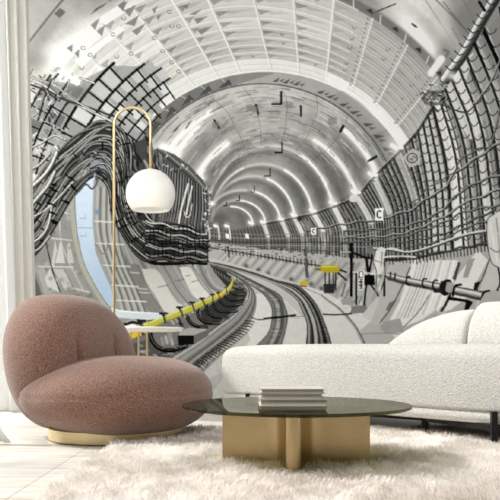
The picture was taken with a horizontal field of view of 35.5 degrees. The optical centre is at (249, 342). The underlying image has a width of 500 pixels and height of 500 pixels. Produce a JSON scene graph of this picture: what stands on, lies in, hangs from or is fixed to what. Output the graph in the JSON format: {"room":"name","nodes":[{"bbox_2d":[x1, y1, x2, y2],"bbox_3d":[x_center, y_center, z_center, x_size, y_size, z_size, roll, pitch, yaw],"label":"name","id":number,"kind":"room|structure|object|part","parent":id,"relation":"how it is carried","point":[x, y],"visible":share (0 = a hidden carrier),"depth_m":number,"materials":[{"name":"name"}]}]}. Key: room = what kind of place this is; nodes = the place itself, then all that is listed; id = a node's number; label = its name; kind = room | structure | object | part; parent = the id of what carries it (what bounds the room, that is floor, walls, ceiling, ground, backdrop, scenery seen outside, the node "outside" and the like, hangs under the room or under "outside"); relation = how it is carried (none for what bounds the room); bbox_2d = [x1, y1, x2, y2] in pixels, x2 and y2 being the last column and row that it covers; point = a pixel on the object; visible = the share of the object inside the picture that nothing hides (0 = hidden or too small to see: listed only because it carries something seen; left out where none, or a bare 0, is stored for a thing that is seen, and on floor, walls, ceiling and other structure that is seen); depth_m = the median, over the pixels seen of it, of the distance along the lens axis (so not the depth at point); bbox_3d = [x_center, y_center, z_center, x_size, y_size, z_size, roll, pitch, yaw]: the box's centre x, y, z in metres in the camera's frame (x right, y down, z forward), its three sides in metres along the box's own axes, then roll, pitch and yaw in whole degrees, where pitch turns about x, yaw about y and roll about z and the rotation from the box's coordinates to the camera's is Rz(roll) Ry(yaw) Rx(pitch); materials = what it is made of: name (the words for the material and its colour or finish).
{"room":"living room","nodes":[
{"label":"living room","id":0,"kind":"room"},
{"bbox_2d":[0,410,489,499],"bbox_3d":[0.000,0.490,2.850,7.200,0.050,6.900,0,0,0],"label":"floor","id":1,"kind":"structure","parent":0,"point":[30,459],"depth_m":3.25,"materials":[{"name":"stone"}]},
{"bbox_2d":[0,428,10,442],"bbox_3d":[-1.349,-1.266,3.604,0.541,3.438,0.091,0,0,7],"label":"sheer curtain","id":2,"kind":"object","parent":1,"relation":"on","point":[3,438],"visible":1,"depth_m":3.54,"materials":[{"name":"white fabric"}]},
{"bbox_2d":[0,0,18,410],"bbox_3d":[-2.116,-1.266,5.483,1.283,3.438,0.118,0,0,28],"label":"sheer curtain","id":3,"kind":"object","parent":1,"relation":"on","point":[7,274],"visible":0.77,"depth_m":5.20,"materials":[{"name":"white fabric"}]},
{"bbox_2d":[5,0,34,306],"bbox_3d":[-1.774,-1.265,5.986,0.284,3.440,0.056,0,0,-15],"label":"curtain","id":4,"kind":"object","parent":1,"relation":"on","point":[16,11],"visible":0.62,"depth_m":5.99,"materials":[{"name":"white fabric"}]},
{"bbox_2d":[3,294,212,445],"bbox_3d":[-0.698,0.109,3.851,1.029,0.712,0.976,0,0,0],"label":"lounge chair","id":5,"kind":"object","parent":1,"relation":"on","point":[72,368],"visible":0.99,"depth_m":3.58,"materials":[{"name":"fabric"}]},
{"bbox_3d":[-0.926,0.091,3.979,0.520,0.677,0.790,0,0,26],"label":"backrest","id":6,"kind":"part","parent":5,"relation":"part of","materials":[{"name":"fabric"}]},
{"bbox_2d":[18,355,212,435],"bbox_3d":[-0.650,0.253,3.838,0.933,0.384,0.950,0,0,0],"label":"seat cushion","id":7,"kind":"object","parent":5,"relation":"on","point":[66,395],"depth_m":3.48,"materials":[{"name":"fabric"}]},
{"bbox_2d":[113,106,174,313],"bbox_3d":[-0.805,-0.590,5.420,0.571,2.110,0.343,0,0,0],"label":"floor lamp","id":8,"kind":"object","parent":1,"relation":"on","point":[150,190],"visible":0.92,"depth_m":5.32,"materials":[{"name":"white glass"}]},
{"bbox_3d":[-0.691,-1.064,5.420,0.343,0.284,0.343,0,0,0],"label":"lamp shade","id":9,"kind":"part","parent":8,"relation":"part of","materials":[{"name":"white glass"}]},
{"bbox_2d":[125,326,183,355],"bbox_3d":[-0.702,0.183,4.930,0.562,0.564,0.562,0,0,0],"label":"side table","id":10,"kind":"object","parent":1,"relation":"on","point":[130,329],"visible":0.39,"depth_m":4.77,"materials":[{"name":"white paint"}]},
{"bbox_3d":[-0.712,0.196,4.986,0.013,0.538,0.013,0,0,0],"label":"leg","id":11,"kind":"part","parent":10,"relation":"part of","materials":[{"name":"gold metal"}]},
{"bbox_3d":[-0.648,0.196,4.910,0.013,0.538,0.013,0,0,0],"label":"leg","id":12,"kind":"part","parent":10,"relation":"part of","materials":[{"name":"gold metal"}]},
{"bbox_2d":[34,423,499,499],"bbox_3d":[0.672,0.441,2.937,2.657,0.047,2.406,0,0,0],"label":"rug","id":13,"kind":"object","parent":1,"relation":"on","point":[442,462],"visible":0.73,"depth_m":2.63,"materials":[{"name":"fur"}]},
{"bbox_2d":[182,397,411,474],"bbox_3d":[0.177,0.343,2.985,0.870,0.220,0.870,0,0,0],"label":"coffee table","id":14,"kind":"object","parent":13,"relation":"on","point":[294,436],"visible":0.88,"depth_m":2.89,"materials":[{"name":"gold glass"}]},
{"bbox_2d":[258,396,327,406],"bbox_3d":[0.160,0.219,2.950,0.254,0.026,0.193,0,0,0],"label":"book","id":15,"kind":"object","parent":14,"relation":"on","point":[262,402],"visible":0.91,"depth_m":2.86,"materials":[{"name":"paper"}]},
{"bbox_2d":[260,394,322,398],"bbox_3d":[0.154,0.196,2.952,0.234,0.020,0.188,0,0,0],"label":"book","id":16,"kind":"object","parent":15,"relation":"on","point":[262,396],"visible":0.71,"depth_m":2.87,"materials":[{"name":"paper"}]},
{"bbox_2d":[260,386,324,393],"bbox_3d":[0.157,0.177,2.952,0.239,0.017,0.186,0,0,0],"label":"book","id":17,"kind":"object","parent":16,"relation":"on","point":[263,389],"visible":1,"depth_m":2.87,"materials":[{"name":"paper"}]},
{"bbox_2d":[222,301,499,443],"bbox_3d":[0.858,0.109,4.330,0.896,0.686,2.362,0,0,-42],"label":"sofa","id":18,"kind":"object","parent":13,"relation":"on","point":[446,366],"visible":0.73,"depth_m":3.99,"materials":[{"name":"beige fabric"}]},
{"bbox_3d":[0.868,0.160,4.338,0.872,0.311,2.362,0,0,-42],"label":"seat","id":19,"kind":"part","parent":18,"relation":"part of","materials":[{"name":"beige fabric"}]},
{"bbox_3d":[0.875,0.405,3.900,0.030,0.096,0.030,0,0,0],"label":"leg","id":20,"kind":"part","parent":18,"relation":"part of","materials":[{"name":"black metal"}]},
{"bbox_2d":[389,309,475,343],"bbox_3d":[1.016,-0.058,4.457,0.263,0.253,0.630,0,0,-42],"label":"cushion","id":21,"kind":"object","parent":18,"relation":"on","point":[453,327],"depth_m":4.27,"materials":[{"name":"beige fabric"}]},
{"bbox_3d":[0.894,0.378,4.203,0.762,0.027,1.922,0,0,-42],"label":"under frame","id":22,"kind":"part","parent":18,"relation":"part of","materials":[{"name":"black metal"}]},
{"bbox_2d":[467,301,499,343],"bbox_3d":[1.488,-0.083,3.927,0.282,0.302,0.810,0,0,-42],"label":"cushion","id":23,"kind":"object","parent":18,"relation":"on","point":[483,322],"depth_m":4.06,"materials":[{"name":"beige fabric"}]},
{"bbox_3d":[1.076,0.378,3.439,0.026,0.150,0.026,0,0,0],"label":"leg","id":24,"kind":"part","parent":18,"relation":"part of","materials":[{"name":"black metal"}]},
{"bbox_3d":[0.500,-1.385,6.250,6.200,3.700,0.100,0,0,0],"label":"wall","id":25,"kind":"structure","parent":0,"visible":0},
{"bbox_2d":[29,0,499,398],"bbox_3d":[0.107,-1.338,6.196,4.632,3.603,0.001,0,0,0],"label":"wall mural","id":26,"kind":"object","parent":25,"relation":"attached to","point":[332,166],"visible":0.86,"depth_m":6.20,"materials":[{"name":"paper"}]}
]}

